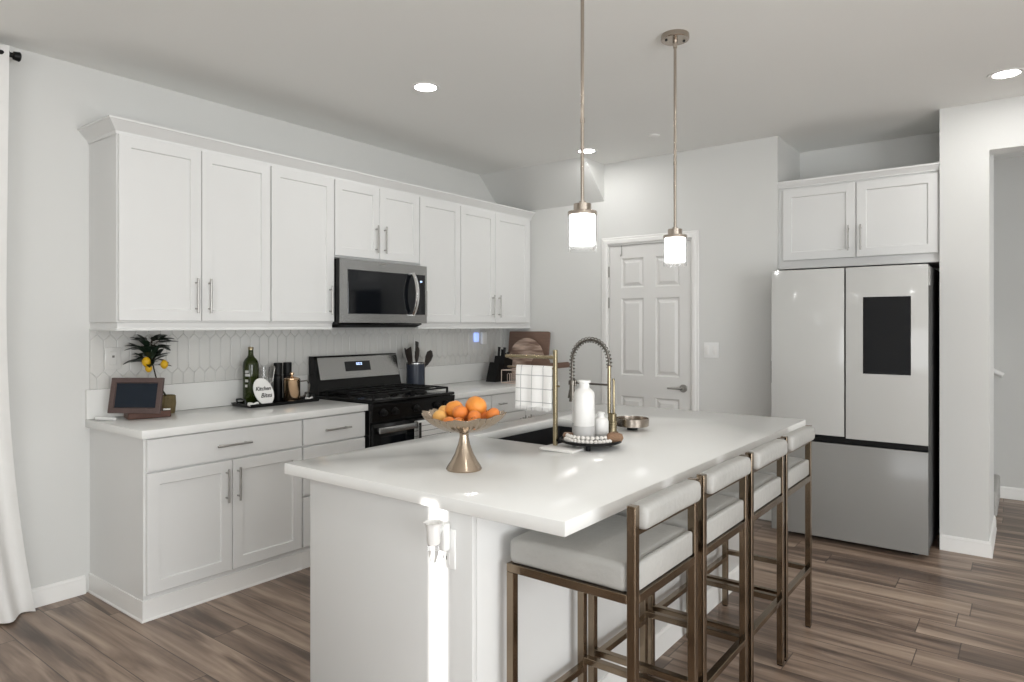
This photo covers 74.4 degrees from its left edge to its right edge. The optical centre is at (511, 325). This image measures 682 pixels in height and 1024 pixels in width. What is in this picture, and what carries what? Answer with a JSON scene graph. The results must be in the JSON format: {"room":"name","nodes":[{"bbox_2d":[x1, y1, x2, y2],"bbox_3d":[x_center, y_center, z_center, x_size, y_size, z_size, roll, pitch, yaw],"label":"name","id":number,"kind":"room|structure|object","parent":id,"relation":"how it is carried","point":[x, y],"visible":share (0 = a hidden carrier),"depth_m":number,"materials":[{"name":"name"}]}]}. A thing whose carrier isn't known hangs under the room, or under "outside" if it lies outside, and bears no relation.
{"room":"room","nodes":[
{"label":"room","id":0,"kind":"room"},
{"bbox_2d":[0,43,495,591],"bbox_3d":[-2.584,0.024,3.223,0.120,2.775,8.300,0,0,37],"label":"wall","id":1,"kind":"structure","parent":0,"point":[48,325],"depth_m":3.48,"materials":[{"name":"paint"}]},
{"bbox_2d":[0,50,21,61],"bbox_3d":[-3.027,-1.289,2.443,0.122,0.046,2.082,0,0,37],"label":"curtain rod","id":2,"kind":"object","parent":1,"relation":"attached to","point":[16,56],"visible":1,"depth_m":3.22,"materials":[{"name":"black metal"}]},
{"bbox_2d":[0,45,35,623],"bbox_3d":[-2.696,0.040,2.810,0.118,2.726,1.227,0,0,37],"label":"curtain","id":3,"kind":"object","parent":2,"relation":"hanging from","point":[16,597],"visible":1,"depth_m":3.20,"materials":[{"name":"white fabric"}]},
{"bbox_2d":[32,575,85,607],"bbox_3d":[-3.611,1.363,1.766,0.017,0.095,4.498,0,0,37],"label":"baseboard","id":4,"kind":"structure","parent":1,"relation":"attached to","point":[73,587],"depth_m":3.45,"materials":[{"name":"paint"}]},
{"bbox_2d":[89,134,269,322],"bbox_3d":[-1.827,-0.494,3.798,0.386,0.960,0.856,0,0,37],"label":"upper cabinet","id":5,"kind":"object","parent":1,"relation":"attached to","point":[178,234],"visible":1,"depth_m":3.59,"materials":[{"name":"paint"}]},
{"bbox_2d":[89,323,332,330],"bbox_3d":[-1.708,0.007,3.999,0.332,0.040,1.320,0,0,37],"label":"rail","id":6,"kind":"object","parent":5,"relation":"attached to","point":[93,326],"visible":0.94,"depth_m":3.75,"materials":[{"name":"paint"}]},
{"bbox_2d":[77,115,534,220],"bbox_3d":[-1.030,-0.993,4.842,0.387,0.072,3.593,0,0,37],"label":"crown molding","id":7,"kind":"structure","parent":5,"relation":"attached to","point":[109,125],"depth_m":4.02,"materials":[{"name":"paint"}]},
{"bbox_2d":[89,328,502,396],"bbox_3d":[-1.162,0.270,4.979,0.010,0.483,3.536,0,0,37],"label":"tile backsplash","id":8,"kind":"structure","parent":1,"relation":"attached to","point":[198,355],"depth_m":4.38,"materials":[{"name":"tile"}]},
{"bbox_2d":[104,347,120,369],"bbox_3d":[-2.160,0.179,3.653,0.010,0.120,0.082,0,0,37],"label":"wall outlet","id":9,"kind":"object","parent":8,"relation":"attached to","point":[112,355],"visible":1,"depth_m":3.65,"materials":[{"name":"plastic"}]},
{"bbox_2d":[110,351,116,364],"bbox_3d":[-2.158,0.178,3.652,0.002,0.075,0.035,0,0,37],"label":"socket","id":10,"kind":"object","parent":9,"relation":"attached to","point":[113,354],"depth_m":3.65,"materials":[{"name":"grey plastic"}]},
{"bbox_2d":[474,332,486,343],"bbox_3d":[-0.284,0.117,6.091,0.034,0.112,0.160,0,0,37],"label":"night light","id":11,"kind":"object","parent":8,"relation":"attached to","point":[483,335],"visible":1,"depth_m":6.10,"materials":[{"name":"white plastic"}]},
{"bbox_2d":[269,166,333,322],"bbox_3d":[-1.425,-0.494,4.324,0.386,0.960,0.466,0,0,37],"label":"upper cabinet","id":12,"kind":"object","parent":1,"relation":"attached to","point":[301,203],"visible":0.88,"depth_m":4.22,"materials":[{"name":"paint"}]},
{"bbox_2d":[334,179,418,265],"bbox_3d":[-1.048,-0.711,4.819,0.386,0.527,0.776,0,0,37],"label":"upper cabinet","id":13,"kind":"object","parent":1,"relation":"attached to","point":[371,223],"visible":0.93,"depth_m":4.68,"materials":[{"name":"paint"}]},
{"bbox_2d":[332,258,426,327],"bbox_3d":[-1.002,-0.211,4.793,0.466,0.452,0.800,0,0,37],"label":"microwave","id":14,"kind":"object","parent":13,"relation":"attached to","point":[366,293],"visible":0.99,"depth_m":4.64,"materials":[{"name":"silver metal"}]},
{"bbox_2d":[417,197,459,323],"bbox_3d":[-0.673,-0.494,5.310,0.386,0.960,0.457,0,0,37],"label":"upper cabinet","id":15,"kind":"object","parent":1,"relation":"attached to","point":[439,222],"visible":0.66,"depth_m":5.23,"materials":[{"name":"paint"}]},
{"bbox_2d":[459,206,529,323],"bbox_3d":[-0.237,-0.494,5.881,0.386,0.960,0.978,0,0,37],"label":"upper cabinet","id":16,"kind":"object","parent":1,"relation":"attached to","point":[494,247],"visible":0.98,"depth_m":5.73,"materials":[{"name":"paint"}]},
{"bbox_2d":[415,324,530,328],"bbox_3d":[-0.277,0.007,5.626,0.032,0.040,1.433,0,0,37],"label":"rail","id":17,"kind":"object","parent":16,"relation":"attached to","point":[423,326],"visible":0.9,"depth_m":5.52,"materials":[{"name":"paint"}]},
{"bbox_2d":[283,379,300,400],"bbox_3d":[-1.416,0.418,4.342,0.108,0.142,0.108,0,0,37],"label":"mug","id":18,"kind":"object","parent":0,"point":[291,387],"depth_m":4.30,"materials":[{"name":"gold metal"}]},
{"bbox_2d":[0,0,1023,174],"bbox_3d":[1.300,-1.414,2.032,7.740,0.100,11.120,0,0,37],"label":"ceiling","id":19,"kind":"structure","parent":0,"point":[812,75],"depth_m":3.48,"materials":[{"name":"paint"}]},
{"bbox_2d":[411,82,440,92],"bbox_3d":[-0.494,-1.361,3.865,0.170,0.006,0.170,0,0,37],"label":"recessed light","id":20,"kind":"object","parent":19,"relation":"in","point":[424,87],"visible":1,"depth_m":3.86,"materials":[{"name":"paint"}]},
{"bbox_2d":[568,0,596,252],"bbox_3d":[0.262,-0.820,2.510,0.130,1.088,0.130,0,0,37],"label":"pendant lamp","id":21,"kind":"object","parent":19,"relation":"hanging from","point":[582,221],"visible":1,"depth_m":2.48,"materials":[{"name":"glass"}]},
{"bbox_2d":[576,148,597,153],"bbox_3d":[0.584,-1.361,5.277,0.170,0.006,0.170,0,0,37],"label":"recessed light","id":22,"kind":"object","parent":19,"relation":"in","point":[586,150],"visible":0.88,"depth_m":5.27,"materials":[{"name":"paint"}]},
{"bbox_2d":[648,134,659,137],"bbox_3d":[1.018,-1.358,4.839,0.080,0.012,0.080,0,0,37],"label":"sprinkler cover","id":23,"kind":"object","parent":19,"relation":"attached to","point":[649,135],"visible":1,"depth_m":4.82,"materials":[{"name":"paint"}]},
{"bbox_2d":[661,29,688,267],"bbox_3d":[0.766,-0.820,3.171,0.130,1.088,0.130,0,0,37],"label":"pendant lamp","id":24,"kind":"object","parent":19,"relation":"hanging from","point":[675,242],"visible":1,"depth_m":3.15,"materials":[{"name":"glass"}]},
{"bbox_2d":[987,68,1023,79],"bbox_3d":[2.680,-1.361,3.659,0.170,0.006,0.170,0,0,37],"label":"recessed light","id":25,"kind":"object","parent":19,"relation":"in","point":[1011,72],"visible":1,"depth_m":3.65,"materials":[{"name":"paint"}]},
{"bbox_2d":[0,498,1023,681],"bbox_3d":[1.300,1.441,2.032,7.740,0.060,11.120,0,0,37],"label":"floor","id":26,"kind":"structure","parent":0,"point":[879,614],"depth_m":3.12,"materials":[{"name":"brown wood"}]},
{"bbox_2d":[88,419,301,622],"bbox_3d":[-1.710,0.974,3.719,0.668,0.874,0.885,0,0,37],"label":"base cabinet","id":27,"kind":"object","parent":26,"relation":"on","point":[183,521],"visible":0.95,"depth_m":3.45,"materials":[{"name":"paint"}]},
{"bbox_2d":[85,375,367,438],"bbox_3d":[-1.579,0.439,3.908,0.648,0.196,1.368,0,0,37],"label":"countertop","id":28,"kind":"structure","parent":27,"relation":"on","point":[200,406],"depth_m":3.80,"materials":[{"name":"white stone"}]},
{"bbox_2d":[94,417,115,420],"bbox_3d":[-2.131,0.488,3.532,0.133,0.016,0.016,0,0,16],"label":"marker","id":29,"kind":"object","parent":28,"relation":"on","point":[95,418],"visible":1,"depth_m":3.52,"materials":[{"name":"white plastic"}]},
{"bbox_2d":[124,408,170,419],"bbox_3d":[-1.972,0.479,3.651,0.205,0.034,0.125,0,0,-40],"label":"wooden block","id":30,"kind":"object","parent":28,"relation":"on","point":[164,413],"visible":0.8,"depth_m":3.60,"materials":[{"name":"brown wood"}]},
{"bbox_2d":[107,378,164,412],"bbox_3d":[-1.976,0.369,3.550,0.272,0.185,0.058,0,0,0],"label":"framed piece","id":31,"kind":"object","parent":30,"relation":"on","point":[127,395],"visible":1,"depth_m":3.55,"materials":[{"name":"brown wood"}]},
{"bbox_2d":[123,334,178,413],"bbox_3d":[-1.962,0.272,3.711,0.233,0.448,0.275,0,0,37],"label":"plant","id":32,"kind":"object","parent":28,"relation":"on","point":[150,351],"visible":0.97,"depth_m":3.69,"materials":[{"name":"green plant"}]},
{"bbox_2d":[231,392,319,407],"bbox_3d":[-1.495,0.469,4.292,0.215,0.056,0.510,0,0,37],"label":"serving tray","id":33,"kind":"object","parent":28,"relation":"on","point":[302,399],"visible":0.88,"depth_m":4.19,"materials":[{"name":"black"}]},
{"bbox_2d":[243,347,258,403],"bbox_3d":[-1.623,0.311,4.194,0.094,0.355,0.094,0,0,37],"label":"oil bottle","id":34,"kind":"object","parent":33,"relation":"on","point":[250,364],"visible":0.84,"depth_m":4.16,"materials":[{"name":"green glass"}]},
{"bbox_2d":[253,378,273,403],"bbox_3d":[-1.519,0.406,4.130,0.034,0.167,0.134,0,0,37],"label":"oval sign","id":35,"kind":"object","parent":33,"relation":"on","point":[263,391],"visible":1,"depth_m":4.12,"materials":[{"name":"white ceramic"}]},
{"bbox_2d":[259,366,274,402],"bbox_3d":[-1.561,0.375,4.292,0.068,0.228,0.099,0,0,37],"label":"glass carafe","id":36,"kind":"object","parent":33,"relation":"on","point":[263,371],"visible":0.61,"depth_m":4.26,"materials":[{"name":"white"}]},
{"bbox_2d":[274,363,281,401],"bbox_3d":[-1.511,0.365,4.358,0.054,0.247,0.054,0,0,37],"label":"pepper mill","id":37,"kind":"object","parent":33,"relation":"on","point":[278,366],"visible":0.98,"depth_m":4.33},
{"bbox_2d":[283,362,291,378],"bbox_3d":[-1.472,0.365,4.425,0.054,0.247,0.054,0,0,37],"label":"pepper mill","id":38,"kind":"object","parent":33,"relation":"on","point":[287,366],"visible":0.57,"depth_m":4.40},
{"bbox_2d":[283,372,309,400],"bbox_3d":[-1.401,0.395,4.360,0.110,0.188,0.156,0,0,37],"label":"press","id":39,"kind":"object","parent":33,"relation":"on","point":[291,385],"visible":0.92,"depth_m":4.30,"materials":[{"name":"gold metal"}]},
{"bbox_2d":[301,411,364,568],"bbox_3d":[-1.300,0.974,4.257,0.668,0.874,0.467,0,0,37],"label":"base cabinet","id":40,"kind":"object","parent":26,"relation":"on","point":[338,433],"visible":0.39,"depth_m":4.00,"materials":[{"name":"paint"}]},
{"bbox_2d":[309,353,454,447],"bbox_3d":[-0.884,0.812,4.722,0.705,1.197,0.759,0,0,37],"label":"gas range","id":41,"kind":"object","parent":26,"relation":"on","point":[374,380],"visible":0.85,"depth_m":4.62,"materials":[{"name":"black metal"}]},
{"bbox_2d":[309,388,453,403],"bbox_3d":[-0.902,0.485,4.735,0.660,0.020,0.759,0,0,37],"label":"cooktop","id":42,"kind":"object","parent":41,"relation":"in","point":[427,395],"depth_m":4.53,"materials":[{"name":"black metal"}]},
{"bbox_2d":[414,419,449,438],"bbox_3d":[-0.542,0.782,4.605,0.048,0.298,0.305,0,0,37],"label":"dish towel","id":43,"kind":"object","parent":41,"relation":"hanging from","point":[425,429],"visible":0.35,"depth_m":4.52,"materials":[{"name":"fabric"}]},
{"bbox_2d":[454,395,490,410],"bbox_3d":[-0.543,0.974,5.248,0.668,0.874,0.484,0,0,37],"label":"base cabinet","id":44,"kind":"object","parent":26,"relation":"on","point":[487,398],"visible":0.02,"depth_m":5.20,"materials":[{"name":"paint"}]},
{"bbox_2d":[491,391,552,423],"bbox_3d":[-0.112,0.974,5.812,0.668,0.874,0.936,0,0,37],"label":"base cabinet","id":45,"kind":"object","parent":26,"relation":"on","point":[501,401],"visible":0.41,"depth_m":5.46,"materials":[{"name":"paint"}]},
{"bbox_2d":[399,362,558,398],"bbox_3d":[-0.267,0.439,5.627,0.648,0.196,1.419,0,0,37],"label":"countertop","id":46,"kind":"structure","parent":45,"relation":"on","point":[465,380],"depth_m":5.67,"materials":[{"name":"white stone"}]},
{"bbox_2d":[406,362,424,384],"bbox_3d":[-0.754,0.394,5.275,0.148,0.206,0.148,0,0,37],"label":"utensil crock","id":47,"kind":"object","parent":46,"relation":"on","point":[415,372],"visible":0.66,"depth_m":5.21,"materials":[{"name":"blue ceramic"}]},
{"bbox_2d":[406,347,412,364],"bbox_3d":[-0.788,0.320,5.207,0.012,0.312,0.136,0,0,24],"label":"spatula","id":48,"kind":"object","parent":47,"relation":"in","point":[409,350],"visible":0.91,"depth_m":5.20,"materials":[{"name":"brown wood"}]},
{"bbox_2d":[415,347,419,362],"bbox_3d":[-0.735,0.320,5.228,0.038,0.310,0.088,0,0,-7],"label":"wooden spoon","id":49,"kind":"object","parent":47,"relation":"in","point":[417,350],"visible":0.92,"depth_m":5.21,"materials":[{"name":"brown wood"}]},
{"bbox_2d":[425,350,432,366],"bbox_3d":[-0.681,0.336,5.334,0.163,0.281,0.026,0,0,-44],"label":"ladle","id":50,"kind":"object","parent":47,"relation":"in","point":[429,354],"visible":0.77,"depth_m":5.34,"materials":[{"name":"brown wood"}]},
{"bbox_2d":[486,356,512,381],"bbox_3d":[-0.115,0.384,6.017,0.115,0.225,0.247,0,0,37],"label":"knife block","id":51,"kind":"object","parent":46,"relation":"on","point":[500,363],"visible":0.75,"depth_m":5.96,"materials":[{"name":"black wood"}]},
{"bbox_2d":[501,369,515,383],"bbox_3d":[0.037,0.439,5.833,0.166,0.114,0.216,0,0,37],"label":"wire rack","id":52,"kind":"object","parent":46,"relation":"on","point":[513,381],"visible":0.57,"depth_m":5.80,"materials":[{"name":"metal"}]},
{"bbox_2d":[510,338,543,376],"bbox_3d":[0.127,0.306,6.095,0.380,0.381,0.062,0,0,37],"label":"cutting board","id":53,"kind":"object","parent":46,"relation":"on","point":[525,346],"visible":0.47,"depth_m":6.10,"materials":[{"name":"brown wood"}]},
{"bbox_2d":[508,331,550,378],"bbox_3d":[0.145,0.276,6.133,0.448,0.441,0.071,0,0,37],"label":"cutting board","id":54,"kind":"object","parent":46,"relation":"on","point":[543,338],"visible":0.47,"depth_m":6.11,"materials":[{"name":"brown wood"}]},
{"bbox_2d":[531,358,569,367],"bbox_3d":[0.330,0.365,5.884,0.403,0.212,0.040,0,0,37],"label":"paddle board","id":55,"kind":"object","parent":46,"relation":"on","point":[541,362],"visible":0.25,"depth_m":5.90,"materials":[{"name":"brown wood"}]},
{"bbox_2d":[310,480,738,681],"bbox_3d":[0.282,0.974,3.055,0.773,0.874,2.304,0,0,37],"label":"kitchen island","id":56,"kind":"object","parent":26,"relation":"on","point":[381,611],"visible":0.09,"depth_m":2.16,"materials":[{"name":"paint"}]},
{"bbox_2d":[437,529,455,569],"bbox_3d":[-0.194,0.653,1.984,0.072,0.116,0.009,0,0,37],"label":"outlet plate","id":57,"kind":"object","parent":56,"relation":"attached to","point":[447,559],"visible":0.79,"depth_m":1.97,"materials":[{"name":"white plastic"}]},
{"bbox_2d":[423,519,449,562],"bbox_3d":[-0.216,0.616,1.936,0.054,0.115,0.101,0,0,16],"label":"plug","id":58,"kind":"object","parent":57,"relation":"attached to","point":[438,531],"visible":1,"depth_m":1.91,"materials":[{"name":"white plastic"}]},
{"bbox_2d":[423,519,442,545],"bbox_3d":[-0.223,0.590,1.914,0.053,0.063,0.053,0,0,15],"label":"cup","id":59,"kind":"object","parent":58,"relation":"on","point":[434,528],"depth_m":1.90,"materials":[{"name":"white ceramic"}]},
{"bbox_2d":[441,551,449,564],"bbox_3d":[-0.196,0.683,1.982,0.034,0.032,0.002,0,0,37],"label":"socket","id":60,"kind":"object","parent":57,"relation":"attached to","point":[445,556],"depth_m":1.98,"materials":[{"name":"white plastic"}]},
{"bbox_2d":[285,404,805,536],"bbox_3d":[0.364,0.517,2.996,1.199,0.040,2.331,0,0,37],"label":"island countertop","id":61,"kind":"structure","parent":56,"relation":"on","point":[519,484],"depth_m":2.36,"materials":[{"name":"white stone"}]},
{"bbox_2d":[422,408,506,472],"bbox_3d":[-0.165,0.396,2.326,0.299,0.200,0.299,0,0,37],"label":"fruit bowl","id":62,"kind":"object","parent":61,"relation":"on","point":[464,460],"visible":0.86,"depth_m":2.28,"materials":[{"name":"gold metal"}]},
{"bbox_2d":[432,410,446,420],"bbox_3d":[-0.249,0.318,2.330,0.052,0.051,0.050,0,0,37],"label":"orange","id":63,"kind":"object","parent":62,"relation":"in","point":[439,414],"visible":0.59,"depth_m":2.31,"materials":[{"name":"food"}]},
{"bbox_2d":[443,417,453,421],"bbox_3d":[-0.211,0.329,2.275,0.046,0.043,0.046,0,0,37],"label":"mandarin","id":64,"kind":"object","parent":62,"relation":"in","point":[446,419],"visible":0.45,"depth_m":2.26,"materials":[{"name":"orange food"}]},
{"bbox_2d":[445,400,462,417],"bbox_3d":[-0.201,0.292,2.357,0.063,0.060,0.064,0,0,37],"label":"orange","id":65,"kind":"object","parent":62,"relation":"in","point":[450,406],"visible":0.62,"depth_m":2.33,"materials":[{"name":"orange food"}]},
{"bbox_2d":[452,406,467,418],"bbox_3d":[-0.177,0.299,2.308,0.053,0.050,0.053,0,0,37],"label":"mandarin","id":66,"kind":"object","parent":62,"relation":"in","point":[459,411],"visible":0.81,"depth_m":2.29,"materials":[{"name":"orange food"}]},
{"bbox_2d":[468,410,480,419],"bbox_3d":[-0.127,0.311,2.287,0.046,0.045,0.046,0,0,37],"label":"mandarin","id":67,"kind":"object","parent":62,"relation":"in","point":[473,414],"visible":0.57,"depth_m":2.27,"materials":[{"name":"orange food"}]},
{"bbox_2d":[465,396,486,413],"bbox_3d":[-0.125,0.283,2.354,0.075,0.072,0.075,0,0,37],"label":"orange","id":68,"kind":"object","parent":62,"relation":"in","point":[476,403],"visible":0.7,"depth_m":2.33,"materials":[{"name":"orange food"}]},
{"bbox_2d":[485,408,499,418],"bbox_3d":[-0.067,0.306,2.317,0.051,0.047,0.052,0,0,37],"label":"mandarin","id":69,"kind":"object","parent":62,"relation":"in","point":[491,412],"visible":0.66,"depth_m":2.30,"materials":[{"name":"orange food"}]},
{"bbox_2d":[500,426,571,444],"bbox_3d":[0.203,0.649,3.192,0.449,0.224,0.725,0,0,37],"label":"sink","id":70,"kind":"object","parent":61,"relation":"in","point":[544,436],"visible":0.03,"depth_m":3.47,"materials":[{"name":"black metal"}]},
{"bbox_2d":[505,350,583,453],"bbox_3d":[0.110,0.298,2.754,0.377,0.398,0.093,0,0,37],"label":"towel stand","id":71,"kind":"object","parent":61,"relation":"on","point":[555,447],"visible":1,"depth_m":2.72,"materials":[{"name":"metal"}]},
{"bbox_2d":[515,365,552,411],"bbox_3d":[0.093,0.259,2.791,0.182,0.188,0.029,0,0,37],"label":"hand towel","id":72,"kind":"object","parent":71,"relation":"hanging from","point":[534,383],"visible":1,"depth_m":2.78,"materials":[{"name":"fabric"}]},
{"bbox_2d":[560,436,620,450],"bbox_3d":[0.320,0.479,2.748,0.254,0.036,0.254,0,0,37],"label":"round tray","id":73,"kind":"object","parent":61,"relation":"on","point":[588,446],"visible":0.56,"depth_m":2.64,"materials":[{"name":"black metal"}]},
{"bbox_2d":[572,397,573,433],"bbox_3d":[0.281,0.372,2.832,0.057,0.190,0.057,0,0,37],"label":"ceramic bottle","id":74,"kind":"object","parent":73,"relation":"on","point":[573,397],"visible":0.15,"depth_m":2.82,"materials":[{"name":"white ceramic"}]},
{"bbox_2d":[574,380,594,440],"bbox_3d":[0.294,0.346,2.756,0.086,0.243,0.086,0,0,37],"label":"ceramic bottle","id":75,"kind":"object","parent":73,"relation":"on","point":[584,397],"visible":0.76,"depth_m":2.72,"materials":[{"name":"white ceramic"}]},
{"bbox_2d":[564,432,622,443],"bbox_3d":[0.328,0.449,2.696,0.234,0.045,0.117,0,0,-4],"label":"bead garland","id":76,"kind":"object","parent":73,"relation":"on","point":[611,437],"visible":0.91,"depth_m":2.67,"materials":[{"name":"white wood"}]},
{"bbox_2d":[595,412,608,436],"bbox_3d":[0.369,0.413,2.799,0.063,0.108,0.063,0,0,37],"label":"ceramic bottle","id":77,"kind":"object","parent":73,"relation":"on","point":[601,423],"visible":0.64,"depth_m":2.77,"materials":[{"name":"white ceramic"}]},
{"bbox_2d":[568,337,617,432],"bbox_3d":[0.377,0.275,3.179,0.271,0.443,0.058,0,0,37],"label":"kitchen faucet","id":78,"kind":"object","parent":61,"relation":"on","point":[612,417],"visible":0.98,"depth_m":3.12,"materials":[{"name":"gold metal"}]},
{"bbox_2d":[617,416,648,429],"bbox_3d":[0.571,0.469,3.212,0.160,0.056,0.160,0,0,37],"label":"dish","id":79,"kind":"object","parent":61,"relation":"on","point":[629,422],"visible":0.94,"depth_m":3.16,"materials":[{"name":"metal"}]},
{"bbox_2d":[507,477,700,681],"bbox_3d":[0.286,0.939,2.026,0.442,0.945,0.420,0,0,37],"label":"bar stool","id":80,"kind":"object","parent":26,"relation":"on","point":[627,560],"visible":0.94,"depth_m":1.92,"materials":[{"name":"gold metal"}]},
{"bbox_2d":[511,514,685,590],"bbox_3d":[0.269,0.659,2.039,0.388,0.085,0.415,0,0,37],"label":"seat cushion","id":81,"kind":"object","parent":80,"relation":"on","point":[594,557],"depth_m":1.91,"materials":[{"name":"grey leather"}]},
{"bbox_2d":[633,479,700,529],"bbox_3d":[0.441,0.501,1.913,0.058,0.069,0.376,0,0,37],"label":"cushion","id":82,"kind":"object","parent":80,"relation":"on","point":[654,509],"depth_m":1.86,"materials":[{"name":"grey leather"}]},
{"bbox_2d":[588,454,750,681],"bbox_3d":[0.568,0.939,2.396,0.442,0.945,0.420,0,0,37],"label":"bar stool","id":83,"kind":"object","parent":26,"relation":"on","point":[720,517],"visible":0.63,"depth_m":2.31,"materials":[{"name":"gold metal"}]},
{"bbox_2d":[615,494,737,530],"bbox_3d":[0.551,0.659,2.409,0.388,0.085,0.415,0,0,37],"label":"seat cushion","id":84,"kind":"object","parent":83,"relation":"on","point":[716,503],"depth_m":2.28,"materials":[{"name":"grey leather"}]},
{"bbox_2d":[701,456,750,493],"bbox_3d":[0.723,0.501,2.282,0.058,0.069,0.376,0,0,37],"label":"cushion","id":85,"kind":"object","parent":83,"relation":"on","point":[723,475],"depth_m":2.23,"materials":[{"name":"grey leather"}]},
{"bbox_2d":[648,438,787,681],"bbox_3d":[0.848,0.939,2.761,0.442,0.945,0.420,0,0,37],"label":"bar stool","id":86,"kind":"object","parent":26,"relation":"on","point":[765,491],"visible":0.56,"depth_m":2.67,"materials":[{"name":"gold metal"}]},
{"bbox_2d":[695,472,774,499],"bbox_3d":[0.830,0.659,2.775,0.388,0.085,0.415,0,0,37],"label":"seat cushion","id":87,"kind":"object","parent":86,"relation":"on","point":[761,480],"depth_m":2.63,"materials":[{"name":"grey leather"}]},
{"bbox_2d":[748,439,787,469],"bbox_3d":[1.002,0.501,2.648,0.058,0.069,0.376,0,0,37],"label":"cushion","id":88,"kind":"object","parent":86,"relation":"on","point":[765,454],"depth_m":2.59,"materials":[{"name":"grey leather"}]},
{"bbox_2d":[707,425,814,660],"bbox_3d":[1.121,0.939,3.119,0.442,0.945,0.420,0,0,37],"label":"bar stool","id":89,"kind":"object","parent":26,"relation":"on","point":[797,471],"visible":0.41,"depth_m":3.07,"materials":[{"name":"gold metal"}]},
{"bbox_2d":[756,456,802,476],"bbox_3d":[1.103,0.659,3.132,0.388,0.085,0.415,0,0,37],"label":"seat cushion","id":90,"kind":"object","parent":89,"relation":"on","point":[793,462],"depth_m":2.97,"materials":[{"name":"grey leather"}]},
{"bbox_2d":[783,426,814,450],"bbox_3d":[1.275,0.501,3.006,0.058,0.069,0.376,0,0,37],"label":"cushion","id":91,"kind":"object","parent":89,"relation":"on","point":[798,438],"depth_m":2.95,"materials":[{"name":"grey leather"}]},
{"bbox_2d":[771,264,939,555],"bbox_3d":[2.373,0.522,4.630,0.922,1.778,0.846,0,0,37],"label":"refrigerator","id":92,"kind":"object","parent":26,"relation":"on","point":[855,351],"visible":0.92,"depth_m":4.26,"materials":[{"name":"grey metal"}]},
{"bbox_2d":[940,101,993,541],"bbox_3d":[3.019,0.024,4.469,0.256,2.775,0.720,0,0,37],"label":"wall pier","id":93,"kind":"object","parent":26,"relation":"on","point":[966,161],"visible":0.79,"depth_m":4.18,"materials":[{"name":"paint"}]},
{"bbox_2d":[940,516,996,558],"bbox_3d":[3.021,1.363,4.456,0.271,0.095,0.737,0,0,37],"label":"baseboard","id":94,"kind":"structure","parent":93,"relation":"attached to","point":[956,544],"depth_m":4.17,"materials":[{"name":"paint"}]},
{"bbox_2d":[994,474,999,516],"bbox_3d":[3.150,1.135,5.712,1.575,0.549,0.735,0,0,37],"label":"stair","id":95,"kind":"structure","parent":26,"relation":"on","point":[996,477],"depth_m":5.09,"materials":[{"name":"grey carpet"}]},
{"bbox_2d":[480,157,603,210],"bbox_3d":[0.244,-1.208,5.923,1.100,0.333,0.355,0,0,37],"label":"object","id":96,"kind":"structure","parent":0,"point":[558,183],"depth_m":5.87,"materials":[{"name":"paint"}]},
{"bbox_2d":[503,95,1023,416],"bbox_3d":[3.108,0.024,4.401,7.500,2.775,0.720,0,0,37],"label":"wall","id":97,"kind":"structure","parent":0,"point":[728,193],"depth_m":5.15,"materials":[{"name":"paint"}]},
{"bbox_2d":[608,240,690,409],"bbox_3d":[1.101,0.369,5.478,0.726,2.069,0.091,0,0,37],"label":"door","id":98,"kind":"structure","parent":97,"relation":"in","point":[649,302],"depth_m":5.47,"materials":[{"name":"paint"}]},
{"bbox_2d":[602,230,698,410],"bbox_3d":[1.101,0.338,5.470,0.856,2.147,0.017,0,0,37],"label":"trim","id":99,"kind":"structure","parent":97,"relation":"attached to","point":[694,235],"depth_m":5.24,"materials":[{"name":"paint"}]},
{"bbox_2d":[704,342,718,357],"bbox_3d":[1.520,0.190,5.153,0.117,0.117,0.010,0,0,37],"label":"light switch","id":100,"kind":"object","parent":97,"relation":"attached to","point":[711,349],"visible":1,"depth_m":5.15,"materials":[{"name":"white plastic"}]},
{"bbox_2d":[758,510,770,520],"bbox_3d":[1.678,1.363,5.029,0.575,0.095,0.017,0,0,37],"label":"baseboard","id":101,"kind":"structure","parent":97,"relation":"attached to","point":[767,516],"depth_m":4.89,"materials":[{"name":"paint"}]},
{"bbox_2d":[778,162,939,270],"bbox_3d":[2.483,-0.718,4.793,0.988,0.627,0.612,0,0,37],"label":"upper cabinet","id":102,"kind":"object","parent":97,"relation":"attached to","point":[890,216],"visible":0.93,"depth_m":4.55,"materials":[{"name":"paint"}]},
{"bbox_2d":[994,156,1023,488],"bbox_3d":[4.415,0.024,5.290,6.500,2.775,0.120,0,0,37],"label":"wall","id":103,"kind":"structure","parent":0,"point":[1008,172],"depth_m":5.50,"materials":[{"name":"paint"}]},
{"bbox_2d":[994,368,1004,377],"bbox_3d":[3.628,0.159,5.746,0.916,0.533,0.114,0,0,37],"label":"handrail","id":104,"kind":"object","parent":103,"relation":"attached to","point":[996,372],"visible":0.12,"depth_m":5.45,"materials":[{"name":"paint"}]},
{"bbox_2d":[1000,486,1023,500],"bbox_3d":[4.414,1.363,5.205,6.400,0.095,0.017,0,0,37],"label":"baseboard","id":105,"kind":"structure","parent":103,"relation":"attached to","point":[1013,493],"depth_m":5.47,"materials":[{"name":"paint"}]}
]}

